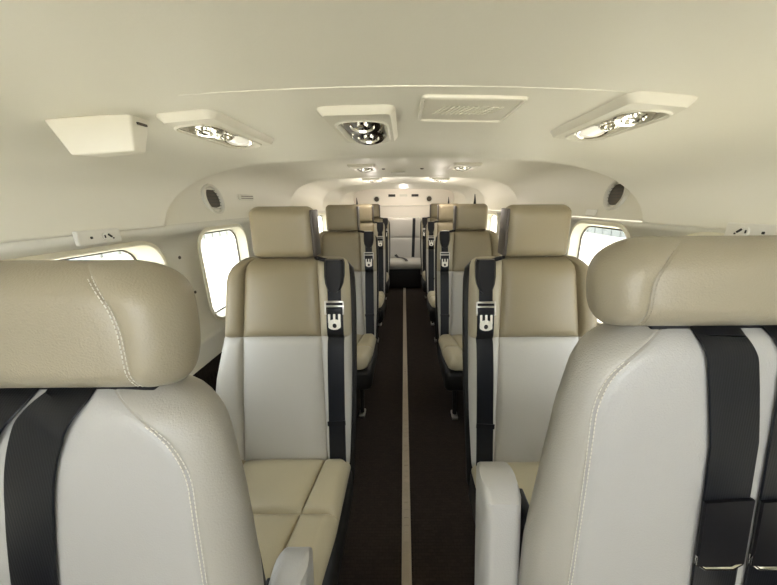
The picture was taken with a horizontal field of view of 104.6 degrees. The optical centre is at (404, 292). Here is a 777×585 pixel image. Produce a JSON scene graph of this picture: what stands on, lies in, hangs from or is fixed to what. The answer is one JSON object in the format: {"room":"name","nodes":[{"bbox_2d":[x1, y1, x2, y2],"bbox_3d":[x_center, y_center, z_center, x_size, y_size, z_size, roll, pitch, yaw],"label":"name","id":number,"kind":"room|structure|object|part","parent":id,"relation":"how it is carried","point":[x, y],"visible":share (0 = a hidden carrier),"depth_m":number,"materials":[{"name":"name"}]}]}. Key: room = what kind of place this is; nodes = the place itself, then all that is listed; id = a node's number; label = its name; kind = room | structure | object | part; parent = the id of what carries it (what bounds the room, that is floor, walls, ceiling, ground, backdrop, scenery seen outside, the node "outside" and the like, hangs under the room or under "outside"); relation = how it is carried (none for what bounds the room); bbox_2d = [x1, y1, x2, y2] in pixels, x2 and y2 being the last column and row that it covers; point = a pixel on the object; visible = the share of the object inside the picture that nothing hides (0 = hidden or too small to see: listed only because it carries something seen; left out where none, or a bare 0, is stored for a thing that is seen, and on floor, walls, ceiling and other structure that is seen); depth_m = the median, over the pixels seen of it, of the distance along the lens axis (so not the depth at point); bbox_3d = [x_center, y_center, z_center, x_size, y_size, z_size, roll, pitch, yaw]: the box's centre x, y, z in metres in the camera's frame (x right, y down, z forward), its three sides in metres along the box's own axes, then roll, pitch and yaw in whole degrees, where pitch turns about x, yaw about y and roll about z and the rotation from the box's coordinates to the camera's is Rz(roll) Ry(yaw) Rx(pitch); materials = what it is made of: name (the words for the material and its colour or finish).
{"room":"aircraft cabin","nodes":[
{"label":"aircraft cabin","id":0,"kind":"room"},
{"bbox_2d":[0,210,325,391],"bbox_3d":[-0.725,0.039,2.254,0.170,1.222,6.400,0,17,0],"label":"wall","id":1,"kind":"structure","parent":0,"point":[174,240],"depth_m":1.12,"materials":[{"name":"cream plastic"}]},
{"bbox_2d":[0,241,167,265],"bbox_3d":[-0.838,0.114,0.734,0.093,0.419,0.649,0,17,0],"label":"window","id":2,"kind":"structure","parent":1,"relation":"in","point":[138,250],"depth_m":0.85,"materials":[{"name":"beige plastic"}]},
{"bbox_2d":[72,228,121,246],"bbox_3d":[-0.791,-0.145,0.779,0.015,0.036,0.115,0,17,0],"label":"power outlet","id":3,"kind":"object","parent":1,"relation":"attached to","point":[99,236],"visible":1,"depth_m":0.77,"materials":[{"name":"white plastic"}]},
{"bbox_2d":[90,232,114,239],"bbox_3d":[-0.786,-0.146,0.783,0.006,0.022,0.063,0,17,0],"label":"socket","id":4,"kind":"object","parent":3,"relation":"attached to","point":[93,235],"depth_m":0.78,"materials":[{"name":"grey plastic"}]},
{"bbox_2d":[197,224,249,319],"bbox_3d":[-0.823,-0.105,1.378,0.060,0.399,0.379,0,17,0],"label":"window","id":5,"kind":"structure","parent":1,"relation":"in","point":[241,239],"depth_m":1.35,"materials":[{"name":"beige plastic"}]},
{"bbox_2d":[318,213,327,230],"bbox_3d":[-0.827,-0.576,2.957,0.060,0.399,0.384,0,17,0],"label":"window","id":6,"kind":"structure","parent":1,"relation":"in","point":[323,215],"depth_m":3.08,"materials":[{"name":"beige plastic"}]},
{"bbox_2d":[0,0,776,242],"bbox_3d":[-0.006,-0.760,2.258,1.748,0.319,6.723,0,17,0],"label":"ceiling","id":7,"kind":"structure","parent":0,"point":[712,163],"depth_m":0.53,"materials":[{"name":"plastic"}]},
{"bbox_2d":[45,115,148,156],"bbox_3d":[-0.597,-0.312,0.598,0.123,0.081,0.095,0,17,0],"label":"box","id":8,"kind":"object","parent":7,"relation":"attached to","point":[101,135],"visible":1,"depth_m":0.58,"materials":[{"name":"beige plastic"}]},
{"bbox_2d":[201,184,224,213],"bbox_3d":[-0.846,-0.408,1.322,0.047,0.138,0.137,0,17,0],"label":"round speaker","id":9,"kind":"object","parent":7,"relation":"attached to","point":[210,198],"visible":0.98,"depth_m":1.31},
{"bbox_2d":[206,190,220,207],"bbox_3d":[-0.845,-0.408,1.322,0.024,0.102,0.104,0,17,0],"label":"grille","id":10,"kind":"object","parent":9,"relation":"attached to","point":[213,199],"depth_m":1.32,"materials":[{"name":"grey plastic"}]},
{"bbox_2d":[156,109,273,148],"bbox_3d":[-0.447,-0.400,0.751,0.129,0.033,0.319,0,17,0],"label":"ceiling light","id":11,"kind":"object","parent":7,"relation":"attached to","point":[209,125],"visible":1,"depth_m":0.69,"materials":[{"name":"beige plastic"}]},
{"bbox_2d":[238,194,253,199],"bbox_3d":[-0.844,-0.507,1.600,0.012,0.030,0.150,0,17,0],"label":"ceiling vent","id":12,"kind":"object","parent":7,"relation":"in","point":[240,196],"visible":1,"depth_m":1.58,"materials":[{"name":"beige plastic"}]},
{"bbox_2d":[317,104,397,144],"bbox_3d":[-0.103,-0.424,0.773,0.169,0.035,0.324,0,17,0],"label":"ceiling light","id":13,"kind":"object","parent":7,"relation":"attached to","point":[358,124],"visible":1,"depth_m":0.69,"materials":[{"name":"beige plastic"}]},
{"bbox_2d":[347,164,378,171],"bbox_3d":[-0.256,-0.787,1.904,0.174,0.033,0.304,0,17,0],"label":"ceiling light","id":14,"kind":"object","parent":7,"relation":"attached to","point":[355,167],"visible":0.98,"depth_m":1.81,"materials":[{"name":"beige plastic"}]},
{"bbox_2d":[361,178,381,182],"bbox_3d":[-0.309,-1.071,2.862,0.174,0.034,0.284,0,17,0],"label":"ceiling light","id":15,"kind":"object","parent":7,"relation":"attached to","point":[372,180],"visible":0.99,"depth_m":2.76,"materials":[{"name":"beige plastic"}]},
{"bbox_2d":[179,85,626,95],"bbox_3d":[-0.003,-0.353,0.521,0.780,0.014,0.004,0,17,0],"label":"trim","id":16,"kind":"structure","parent":7,"relation":"attached to","point":[383,85],"depth_m":0.52,"materials":[{"name":"plastic"}]},
{"bbox_2d":[429,177,449,181],"bbox_3d":[0.332,-1.075,2.863,0.174,0.034,0.284,0,17,0],"label":"ceiling light","id":17,"kind":"object","parent":7,"relation":"attached to","point":[435,179],"visible":1,"depth_m":2.74,"materials":[{"name":"beige plastic"}]},
{"bbox_2d":[447,162,482,170],"bbox_3d":[0.364,-0.777,1.856,0.174,0.034,0.304,0,17,0],"label":"ceiling light","id":18,"kind":"object","parent":7,"relation":"attached to","point":[459,166],"visible":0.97,"depth_m":1.76,"materials":[{"name":"beige plastic"}]},
{"bbox_2d":[418,94,527,121],"bbox_3d":[0.134,-0.392,0.643,0.205,0.014,0.170,0,17,0],"label":"access panel","id":19,"kind":"object","parent":7,"relation":"attached to","point":[433,107],"visible":1,"depth_m":0.62,"materials":[{"name":"beige plastic"}]},
{"bbox_2d":[585,209,596,215],"bbox_3d":[0.809,-0.348,1.302,0.009,0.025,0.075,0,17,0],"label":"placard","id":20,"kind":"object","parent":7,"relation":"attached to","point":[592,212],"visible":1,"depth_m":1.30,"materials":[{"name":"white plastic"}]},
{"bbox_2d":[603,180,629,209],"bbox_3d":[0.839,-0.386,1.186,0.046,0.128,0.127,0,17,0],"label":"round speaker","id":21,"kind":"object","parent":7,"relation":"attached to","point":[616,196],"visible":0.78,"depth_m":1.19},
{"bbox_2d":[608,184,623,204],"bbox_3d":[0.840,-0.386,1.186,0.019,0.095,0.096,0,17,1],"label":"grille","id":22,"kind":"object","parent":21,"relation":"attached to","point":[616,194],"depth_m":1.19,"materials":[{"name":"grey plastic"}]},
{"bbox_2d":[550,91,697,140],"bbox_3d":[0.455,-0.382,0.672,0.128,0.033,0.324,0,17,0],"label":"ceiling light","id":23,"kind":"object","parent":7,"relation":"attached to","point":[633,110],"visible":1,"depth_m":0.61,"materials":[{"name":"beige plastic"}]},
{"bbox_2d":[353,189,453,219],"bbox_3d":[-0.008,-1.046,5.255,1.744,1.499,0.030,0,17,0],"label":"wall","id":24,"kind":"structure","parent":0,"point":[439,195],"depth_m":5.09,"materials":[{"name":"white plastic"}]},
{"bbox_2d":[373,196,379,202],"bbox_3d":[-0.472,-1.579,5.079,0.119,0.119,0.024,0,17,0],"label":"round speaker","id":25,"kind":"object","parent":24,"relation":"attached to","point":[375,198],"visible":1,"depth_m":5.07},
{"bbox_2d":[391,205,429,205],"bbox_3d":[-0.009,-1.193,5.180,1.150,0.597,0.020,0,17,0],"label":"trim","id":26,"kind":"structure","parent":24,"relation":"attached to","point":[391,205],"depth_m":5.09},
{"bbox_2d":[411,193,418,196],"bbox_3d":[0.177,-1.637,5.056,0.140,0.060,0.014,0,17,0],"label":"air vent","id":27,"kind":"object","parent":24,"relation":"in","point":[413,194],"visible":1,"depth_m":5.05,"materials":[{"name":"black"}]},
{"bbox_2d":[426,195,432,201],"bbox_3d":[0.418,-1.587,5.079,0.119,0.119,0.024,0,17,0],"label":"round speaker","id":28,"kind":"object","parent":24,"relation":"attached to","point":[428,198],"visible":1,"depth_m":5.07},
{"bbox_2d":[337,283,474,584],"bbox_3d":[0.005,0.602,2.423,1.360,0.040,6.400,0,17,0],"label":"floor","id":29,"kind":"structure","parent":0,"point":[442,520],"depth_m":1.47,"materials":[{"name":"brown carpet"}]},
{"bbox_2d":[0,260,313,584],"bbox_3d":[-0.431,0.601,0.295,0.500,1.188,0.663,0,17,0],"label":"seat","id":30,"kind":"object","parent":29,"relation":"on","point":[120,465],"visible":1,"depth_m":0.37,"materials":[{"name":"leather"}]},
{"bbox_3d":[-0.445,0.114,0.398,0.260,0.010,0.045,0,17,0],"label":"headrest plate","id":31,"kind":"part","parent":30,"relation":"part of","materials":[{"name":"black plastic"}]},
{"bbox_3d":[-0.443,0.413,0.457,0.440,0.613,0.151,0,17,0],"label":"backrest","id":32,"kind":"part","parent":30,"relation":"part of","materials":[{"name":"leather"}]},
{"bbox_3d":[-0.441,0.603,0.544,0.400,0.460,0.035,0,17,0],"label":"frame","id":33,"kind":"part","parent":30,"relation":"part of","materials":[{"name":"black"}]},
{"bbox_3d":[-0.216,0.702,0.591,0.072,0.360,0.156,0,17,0],"label":"armrest","id":34,"kind":"part","parent":30,"relation":"part of","materials":[{"name":"leather"}]},
{"bbox_2d":[216,206,356,584],"bbox_3d":[-0.433,0.377,0.947,0.502,1.242,0.721,0,17,0],"label":"passenger seat","id":35,"kind":"object","parent":29,"relation":"on","point":[286,384],"visible":0.85,"depth_m":1.05,"materials":[{"name":"beige leather"}]},
{"bbox_3d":[-0.439,0.264,1.111,0.492,0.765,0.281,0,17,0],"label":"backrest","id":36,"kind":"part","parent":35,"relation":"part of","materials":[{"name":"beige leather"}]},
{"bbox_2d":[242,459,350,584],"bbox_3d":[-0.430,0.663,0.883,0.470,0.090,0.435,0,17,0],"label":"seat cushion","id":37,"kind":"object","parent":35,"relation":"on","point":[295,502],"depth_m":0.89,"materials":[{"name":"leather"}]},
{"bbox_3d":[-0.319,-0.213,1.073,0.010,0.160,0.074,0,17,0],"label":"panel","id":38,"kind":"part","parent":35,"relation":"part of","materials":[{"name":"brown leather"}]},
{"bbox_3d":[-0.297,-0.117,1.058,0.065,0.022,0.029,9,19,30],"label":"guide arm","id":39,"kind":"part","parent":35,"relation":"part of","materials":[{"name":"black plastic"}]},
{"bbox_3d":[-0.241,0.102,1.032,0.043,0.055,0.014,0,17,0],"label":"latch plate","id":40,"kind":"part","parent":35,"relation":"part of","materials":[{"name":"white metal"}]},
{"bbox_2d":[317,205,378,417],"bbox_3d":[-0.435,0.074,1.962,0.502,1.242,0.721,0,17,0],"label":"passenger seat","id":41,"kind":"object","parent":29,"relation":"on","point":[344,237],"visible":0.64,"depth_m":2.06,"materials":[{"name":"beige leather"}]},
{"bbox_3d":[-0.441,-0.039,2.127,0.492,0.765,0.281,0,17,0],"label":"backrest","id":42,"kind":"part","parent":41,"relation":"part of","materials":[{"name":"beige leather"}]},
{"bbox_3d":[-0.321,-0.516,2.089,0.010,0.160,0.074,0,17,0],"label":"panel","id":43,"kind":"part","parent":41,"relation":"part of","materials":[{"name":"brown leather"}]},
{"bbox_3d":[-0.260,0.646,1.842,0.027,0.194,0.066,0,17,0],"label":"leg","id":44,"kind":"part","parent":41,"relation":"part of","materials":[{"name":"black metal"}]},
{"bbox_2d":[357,334,375,369],"bbox_3d":[-0.432,0.360,1.899,0.470,0.090,0.435,0,17,0],"label":"seat cushion","id":45,"kind":"object","parent":41,"relation":"on","point":[366,343],"depth_m":1.84,"materials":[{"name":"leather"}]},
{"bbox_3d":[-0.244,-0.201,2.048,0.043,0.055,0.014,0,17,0],"label":"latch plate","id":46,"kind":"part","parent":41,"relation":"part of","materials":[{"name":"white metal"}]},
{"bbox_2d":[353,204,386,341],"bbox_3d":[-0.438,-0.220,2.950,0.502,1.242,0.721,0,17,0],"label":"passenger seat","id":47,"kind":"object","parent":29,"relation":"on","point":[367,223],"visible":0.35,"depth_m":3.05,"materials":[{"name":"beige leather"}]},
{"bbox_3d":[-0.443,-0.333,3.114,0.492,0.765,0.281,0,17,0],"label":"backrest","id":48,"kind":"part","parent":47,"relation":"part of","materials":[{"name":"beige leather"}]},
{"bbox_3d":[-0.323,-0.811,3.076,0.010,0.160,0.074,0,17,0],"label":"panel","id":49,"kind":"part","parent":47,"relation":"part of","materials":[{"name":"brown leather"}]},
{"bbox_2d":[379,291,384,307],"bbox_3d":[-0.434,0.066,2.886,0.470,0.090,0.435,0,17,0],"label":"seat cushion","id":50,"kind":"object","parent":47,"relation":"on","point":[381,293],"depth_m":2.88,"materials":[{"name":"leather"}]},
{"bbox_2d":[371,204,389,293],"bbox_3d":[-0.440,-0.475,3.802,0.502,1.242,0.721,0,17,0],"label":"passenger seat","id":51,"kind":"object","parent":29,"relation":"on","point":[377,218],"visible":0.27,"depth_m":3.90,"materials":[{"name":"beige leather"}]},
{"bbox_3d":[-0.445,-0.588,3.967,0.492,0.765,0.281,0,17,0],"label":"backrest","id":52,"kind":"part","parent":51,"relation":"part of","materials":[{"name":"beige leather"}]},
{"bbox_2d":[388,217,420,287],"bbox_3d":[-0.005,-0.632,4.671,0.560,1.030,0.593,0,17,0],"label":"seat","id":53,"kind":"object","parent":29,"relation":"on","point":[405,260],"visible":0.77,"depth_m":4.73,"materials":[{"name":"beige leather"}]},
{"bbox_3d":[-0.007,-0.850,4.816,0.560,0.695,0.189,0,17,0],"label":"backrest","id":54,"kind":"part","parent":53,"relation":"part of","materials":[{"name":"beige leather"}]},
{"bbox_3d":[-0.002,-0.268,4.710,0.500,0.310,0.360,0,17,0],"label":"seat","id":55,"kind":"part","parent":53,"relation":"part of","materials":[{"name":"black"}]},
{"bbox_2d":[390,258,420,268],"bbox_3d":[-0.004,-0.454,4.634,0.560,0.120,0.420,0,17,0],"label":"seat cushion","id":56,"kind":"object","parent":53,"relation":"on","point":[395,263],"depth_m":4.44,"materials":[{"name":"beige leather"}]},
{"bbox_2d":[402,288,411,584],"bbox_3d":[0.004,0.564,2.464,0.035,0.010,5.200,0,17,0],"label":"trim","id":57,"kind":"structure","parent":29,"relation":"attached to","point":[406,519],"depth_m":1.41,"materials":[{"name":"silver metal"}]},
{"bbox_2d":[420,203,444,297],"bbox_3d":[0.465,-0.499,3.860,0.502,1.242,0.721,0,17,0],"label":"passenger seat","id":58,"kind":"object","parent":29,"relation":"on","point":[433,207],"visible":0.31,"depth_m":3.96,"materials":[{"name":"beige leather"}]},
{"bbox_3d":[0.469,-0.612,4.024,0.492,0.765,0.281,0,17,0],"label":"backrest","id":59,"kind":"part","parent":58,"relation":"part of","materials":[{"name":"beige leather"}]},
{"bbox_2d":[425,203,457,341],"bbox_3d":[0.467,-0.227,2.950,0.502,1.242,0.721,0,17,0],"label":"passenger seat","id":60,"kind":"object","parent":29,"relation":"on","point":[444,221],"visible":0.42,"depth_m":3.05,"materials":[{"name":"beige leather"}]},
{"bbox_2d":[427,291,434,307],"bbox_3d":[0.469,0.059,2.886,0.470,0.090,0.435,0,17,0],"label":"seat cushion","id":61,"kind":"object","parent":60,"relation":"on","point":[431,294],"depth_m":2.85,"materials":[{"name":"leather"}]},
{"bbox_3d":[0.344,-0.816,3.076,0.010,0.160,0.074,0,17,0],"label":"panel","id":62,"kind":"part","parent":60,"relation":"part of","materials":[{"name":"brown leather"}]},
{"bbox_3d":[0.471,-0.341,3.114,0.492,0.765,0.281,0,17,0],"label":"backrest","id":63,"kind":"part","parent":60,"relation":"part of","materials":[{"name":"beige leather"}]},
{"bbox_2d":[435,204,501,419],"bbox_3d":[0.469,0.073,1.943,0.502,1.242,0.721,0,17,0],"label":"passenger seat","id":64,"kind":"object","parent":29,"relation":"on","point":[469,239],"visible":0.59,"depth_m":2.04,"materials":[{"name":"beige leather"}]},
{"bbox_3d":[0.273,-0.200,2.029,0.043,0.055,0.014,0,17,0],"label":"latch plate","id":65,"kind":"part","parent":64,"relation":"part of","materials":[{"name":"white metal"}]},
{"bbox_2d":[438,334,462,370],"bbox_3d":[0.471,0.359,1.879,0.470,0.090,0.435,0,17,0],"label":"seat cushion","id":66,"kind":"object","parent":64,"relation":"on","point":[449,345],"depth_m":1.81,"materials":[{"name":"leather"}]},
{"bbox_3d":[0.303,0.648,1.823,0.027,0.194,0.066,0,17,0],"label":"leg","id":67,"kind":"part","parent":64,"relation":"part of","materials":[{"name":"black metal"}]},
{"bbox_3d":[0.346,-0.516,2.070,0.010,0.160,0.074,0,17,0],"label":"panel","id":68,"kind":"part","parent":64,"relation":"part of","materials":[{"name":"brown leather"}]},
{"bbox_3d":[0.473,-0.040,2.108,0.492,0.765,0.281,0,17,0],"label":"backrest","id":69,"kind":"part","parent":64,"relation":"part of","materials":[{"name":"beige leather"}]},
{"bbox_2d":[462,204,596,521],"bbox_3d":[0.472,0.376,0.928,0.502,1.242,0.721,0,17,0],"label":"passenger seat","id":70,"kind":"object","parent":29,"relation":"on","point":[525,310],"visible":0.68,"depth_m":1.04,"materials":[{"name":"beige leather"}]},
{"bbox_3d":[0.276,0.103,1.013,0.043,0.055,0.014,0,17,0],"label":"latch plate","id":71,"kind":"part","parent":70,"relation":"part of","materials":[{"name":"white metal"}]},
{"bbox_3d":[0.328,-0.116,1.039,0.065,0.022,0.029,-10,19,-30],"label":"guide arm","id":72,"kind":"part","parent":70,"relation":"part of","materials":[{"name":"black plastic"}]},
{"bbox_3d":[0.348,-0.213,1.054,0.010,0.160,0.074,0,17,0],"label":"panel","id":73,"kind":"part","parent":70,"relation":"part of","materials":[{"name":"brown leather"}]},
{"bbox_2d":[471,462,539,504],"bbox_3d":[0.473,0.662,0.864,0.470,0.090,0.435,0,17,0],"label":"seat cushion","id":74,"kind":"object","parent":70,"relation":"on","point":[525,473],"depth_m":0.99,"materials":[{"name":"leather"}]},
{"bbox_3d":[0.476,0.263,1.092,0.492,0.765,0.281,0,17,0],"label":"backrest","id":75,"kind":"part","parent":70,"relation":"part of","materials":[{"name":"beige leather"}]},
{"bbox_2d":[475,235,776,584],"bbox_3d":[0.433,0.573,0.335,0.585,1.206,0.653,0,17,0],"label":"seat","id":76,"kind":"object","parent":29,"relation":"on","point":[658,463],"visible":1,"depth_m":0.42,"materials":[{"name":"leather"}]},
{"bbox_3d":[0.176,0.520,0.579,0.072,0.360,0.156,0,17,0],"label":"armrest","id":77,"kind":"part","parent":76,"relation":"part of","materials":[{"name":"leather"}]},
{"bbox_3d":[0.459,0.367,0.495,0.529,0.667,0.156,0,17,0],"label":"backrest","id":78,"kind":"part","parent":76,"relation":"part of","materials":[{"name":"leather"}]},
{"bbox_3d":[0.466,0.041,0.431,0.260,0.010,0.045,0,17,0],"label":"headrest plate","id":79,"kind":"part","parent":76,"relation":"part of","materials":[{"name":"black plastic"}]},
{"bbox_2d":[488,210,724,325],"bbox_3d":[0.725,0.028,2.254,0.170,1.222,6.400,0,17,0],"label":"wall","id":80,"kind":"structure","parent":0,"point":[635,228],"depth_m":0.99,"materials":[{"name":"cream plastic"}]},
{"bbox_2d":[486,212,497,232],"bbox_3d":[0.818,-0.531,2.765,0.060,0.399,0.384,0,17,0],"label":"window","id":81,"kind":"structure","parent":80,"relation":"in","point":[490,214],"depth_m":2.87,"materials":[{"name":"beige plastic"}]},
{"bbox_2d":[566,220,630,324],"bbox_3d":[0.821,-0.095,1.286,0.060,0.409,0.409,0,17,0],"label":"window frame","id":82,"kind":"structure","parent":80,"relation":"in","point":[576,234],"depth_m":1.38,"materials":[{"name":"beige plastic"}]},
{"bbox_2d":[686,232,724,235],"bbox_3d":[0.839,0.099,0.694,0.093,0.444,0.614,0,17,0],"label":"window","id":83,"kind":"structure","parent":80,"relation":"in","point":[698,233],"depth_m":0.79,"materials":[{"name":"beige plastic"}]},
{"bbox_2d":[724,222,776,235],"bbox_3d":[0.788,-0.137,0.681,0.015,0.036,0.115,0,17,0],"label":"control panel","id":84,"kind":"object","parent":80,"relation":"attached to","point":[732,229],"visible":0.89,"depth_m":0.68,"materials":[{"name":"white plastic"}]},
{"bbox_2d":[733,226,764,235],"bbox_3d":[0.784,-0.138,0.684,0.006,0.022,0.063,0,17,0],"label":"socket","id":85,"kind":"object","parent":84,"relation":"attached to","point":[737,230],"depth_m":0.68,"materials":[{"name":"grey plastic"}]},
{"label":"outside","id":86,"kind":"structure","parent":0,"visible":0},
{"bbox_2d":[93,216,625,310],"bbox_3d":[0.006,0.775,5.449,120.000,0.100,120.000,0,17,0],"label":"ground","id":87,"kind":"structure","parent":86,"point":[220,254],"depth_m":13.78,"materials":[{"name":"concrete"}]},
{"bbox_2d":[69,231,232,259],"bbox_3d":[-16.450,-6.307,18.951,6.200,6.000,52.000,0,17,0],"label":"building","id":88,"kind":"structure","parent":87,"relation":"on","point":[223,233],"depth_m":14.18,"materials":[{"name":"white paint"}]},
{"bbox_3d":[-13.418,-2.280,12.020,0.200,2.200,0.800,0,17,0],"label":"door post","id":89,"kind":"part","parent":88,"relation":"part of","materials":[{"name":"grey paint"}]},
{"bbox_2d":[585,227,625,237],"bbox_3d":[16.849,-6.569,18.951,6.200,6.000,52.000,0,17,0],"label":"building","id":90,"kind":"structure","parent":87,"relation":"on","point":[608,232],"depth_m":20.65,"materials":[{"name":"white paint"}]}
]}

